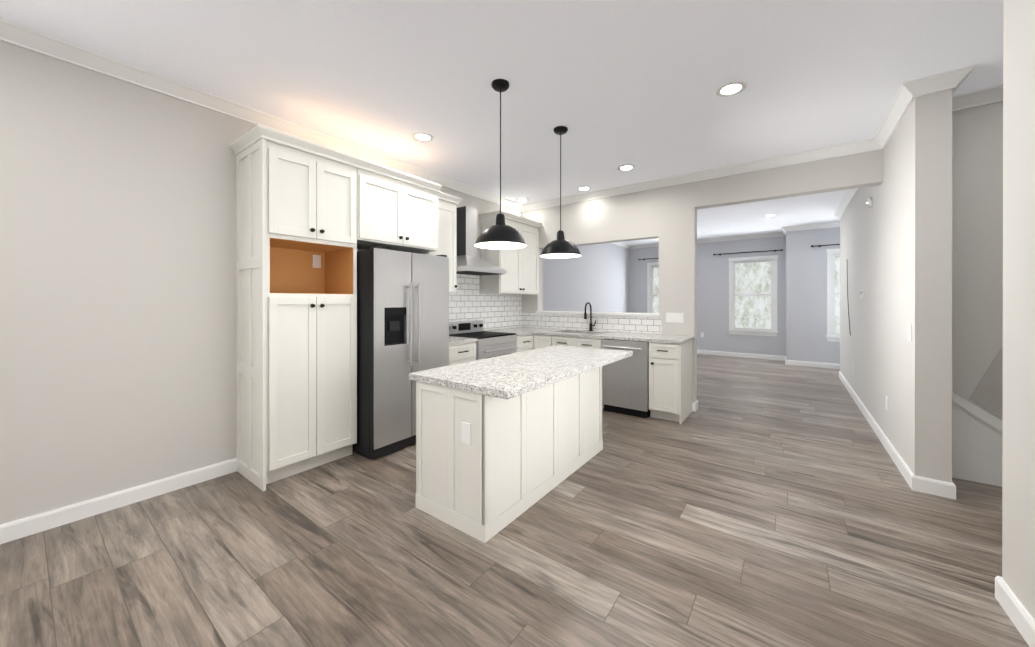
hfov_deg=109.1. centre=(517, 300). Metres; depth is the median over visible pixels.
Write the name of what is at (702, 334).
outlet plates
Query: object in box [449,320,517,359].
range oven
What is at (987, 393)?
wall panel
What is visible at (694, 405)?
baseboard
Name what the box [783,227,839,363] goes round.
wall
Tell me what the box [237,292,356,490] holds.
base cabinet
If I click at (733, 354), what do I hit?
baseboard
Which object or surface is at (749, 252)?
curtain rod
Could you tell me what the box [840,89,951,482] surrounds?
wall
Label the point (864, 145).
crown molding
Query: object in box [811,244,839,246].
curtain rod
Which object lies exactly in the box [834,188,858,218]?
crown molding
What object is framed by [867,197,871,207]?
smoke detector
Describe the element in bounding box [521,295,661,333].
tile backsplash
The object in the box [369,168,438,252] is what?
upper cabinet
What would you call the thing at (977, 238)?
wall
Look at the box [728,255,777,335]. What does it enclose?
living room window
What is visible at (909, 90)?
crown molding
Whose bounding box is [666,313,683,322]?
light switch
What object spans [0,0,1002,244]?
ceiling
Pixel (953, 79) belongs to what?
crown molding
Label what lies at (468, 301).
tile backsplash
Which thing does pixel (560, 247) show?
pendant lamp
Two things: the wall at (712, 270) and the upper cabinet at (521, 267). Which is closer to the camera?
the upper cabinet at (521, 267)
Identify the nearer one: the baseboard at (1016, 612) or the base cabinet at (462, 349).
the baseboard at (1016, 612)
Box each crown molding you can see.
[0,18,523,211]
[524,139,884,211]
[613,242,631,248]
[632,232,779,248]
[780,222,839,233]
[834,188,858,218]
[872,76,931,149]
[932,65,974,109]
[952,85,1002,111]
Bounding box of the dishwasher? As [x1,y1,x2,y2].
[602,339,648,417]
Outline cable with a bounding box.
[847,273,850,334]
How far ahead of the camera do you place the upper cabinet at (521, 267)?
5.16 m
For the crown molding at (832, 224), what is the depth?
7.24 m
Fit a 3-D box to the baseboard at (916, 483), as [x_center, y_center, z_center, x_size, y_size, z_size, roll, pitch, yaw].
[4.135,1.253,4.419,0.046,0.100,4.702,0,0,36]
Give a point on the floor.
(752, 502)
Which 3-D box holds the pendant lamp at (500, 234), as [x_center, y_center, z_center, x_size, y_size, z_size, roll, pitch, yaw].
[-0.117,-0.937,2.539,0.362,1.114,0.362,0,0,36]
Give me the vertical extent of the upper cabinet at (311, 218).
0.675 m
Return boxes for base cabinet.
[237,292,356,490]
[449,336,477,364]
[485,327,694,424]
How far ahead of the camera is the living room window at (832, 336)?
7.09 m
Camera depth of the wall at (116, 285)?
2.30 m
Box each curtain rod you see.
[713,249,782,254]
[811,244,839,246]
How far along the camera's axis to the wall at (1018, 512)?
1.49 m
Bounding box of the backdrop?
[653,255,839,333]
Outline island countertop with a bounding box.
[409,345,632,400]
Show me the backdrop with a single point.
(761, 281)
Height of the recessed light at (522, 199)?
0.007 m
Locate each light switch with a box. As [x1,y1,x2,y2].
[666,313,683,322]
[908,324,911,340]
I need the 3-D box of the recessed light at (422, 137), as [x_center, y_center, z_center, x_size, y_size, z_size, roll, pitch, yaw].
[-0.864,-1.492,3.362,0.190,0.007,0.190,0,0,36]
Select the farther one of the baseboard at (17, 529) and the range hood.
the range hood
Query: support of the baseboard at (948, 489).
attached to the wall at (896, 251)
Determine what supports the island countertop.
on the kitchen island
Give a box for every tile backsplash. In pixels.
[449,274,520,330]
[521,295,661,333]
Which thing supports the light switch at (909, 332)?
attached to the wall at (896, 251)
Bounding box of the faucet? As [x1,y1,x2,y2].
[584,302,595,330]
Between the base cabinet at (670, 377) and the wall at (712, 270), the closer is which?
the base cabinet at (670, 377)
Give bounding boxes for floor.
[0,354,1028,646]
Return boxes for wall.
[0,41,520,524]
[521,149,882,402]
[543,243,630,312]
[631,232,786,355]
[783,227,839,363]
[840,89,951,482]
[952,101,1002,420]
[1002,0,1034,619]
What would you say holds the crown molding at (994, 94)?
attached to the wall at (977, 238)
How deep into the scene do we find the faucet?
5.04 m
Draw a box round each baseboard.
[0,458,236,543]
[692,400,697,409]
[697,350,783,360]
[784,358,839,368]
[839,371,927,493]
[932,479,955,499]
[995,576,1034,646]
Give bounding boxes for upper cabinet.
[237,136,368,255]
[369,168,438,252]
[419,192,462,292]
[478,210,541,294]
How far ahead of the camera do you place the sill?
5.02 m
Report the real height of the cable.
1.102 m
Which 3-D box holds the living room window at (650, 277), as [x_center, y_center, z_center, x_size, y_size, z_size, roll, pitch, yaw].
[3.857,-0.115,9.500,1.010,1.780,0.180,0,0,36]
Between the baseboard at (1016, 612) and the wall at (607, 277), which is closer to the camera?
the baseboard at (1016, 612)
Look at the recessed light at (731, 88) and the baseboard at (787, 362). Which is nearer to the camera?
the recessed light at (731, 88)
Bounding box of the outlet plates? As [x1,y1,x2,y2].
[701,332,887,410]
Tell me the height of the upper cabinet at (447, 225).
1.088 m
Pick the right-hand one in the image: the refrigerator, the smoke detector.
the smoke detector
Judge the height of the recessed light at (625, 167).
0.007 m
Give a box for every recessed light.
[412,132,433,141]
[516,198,528,201]
[577,186,590,190]
[618,164,634,170]
[716,81,746,96]
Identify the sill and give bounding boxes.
[535,311,659,317]
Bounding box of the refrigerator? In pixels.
[352,246,448,458]
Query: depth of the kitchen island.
2.23 m
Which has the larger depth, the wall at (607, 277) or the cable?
the wall at (607, 277)
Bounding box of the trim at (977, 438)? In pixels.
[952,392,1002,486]
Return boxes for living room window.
[647,262,658,312]
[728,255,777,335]
[826,248,839,341]
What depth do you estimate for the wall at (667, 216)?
4.45 m
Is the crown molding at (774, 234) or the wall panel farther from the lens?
the crown molding at (774, 234)
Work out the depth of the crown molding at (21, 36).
2.60 m
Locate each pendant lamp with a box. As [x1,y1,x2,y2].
[474,79,526,248]
[540,126,581,257]
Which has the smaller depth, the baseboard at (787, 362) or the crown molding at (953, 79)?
the crown molding at (953, 79)
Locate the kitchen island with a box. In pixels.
[413,365,603,542]
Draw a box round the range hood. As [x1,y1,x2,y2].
[457,206,506,275]
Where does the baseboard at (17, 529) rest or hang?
attached to the wall at (116, 285)
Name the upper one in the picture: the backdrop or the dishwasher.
the backdrop
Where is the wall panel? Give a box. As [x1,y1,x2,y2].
[970,346,1002,417]

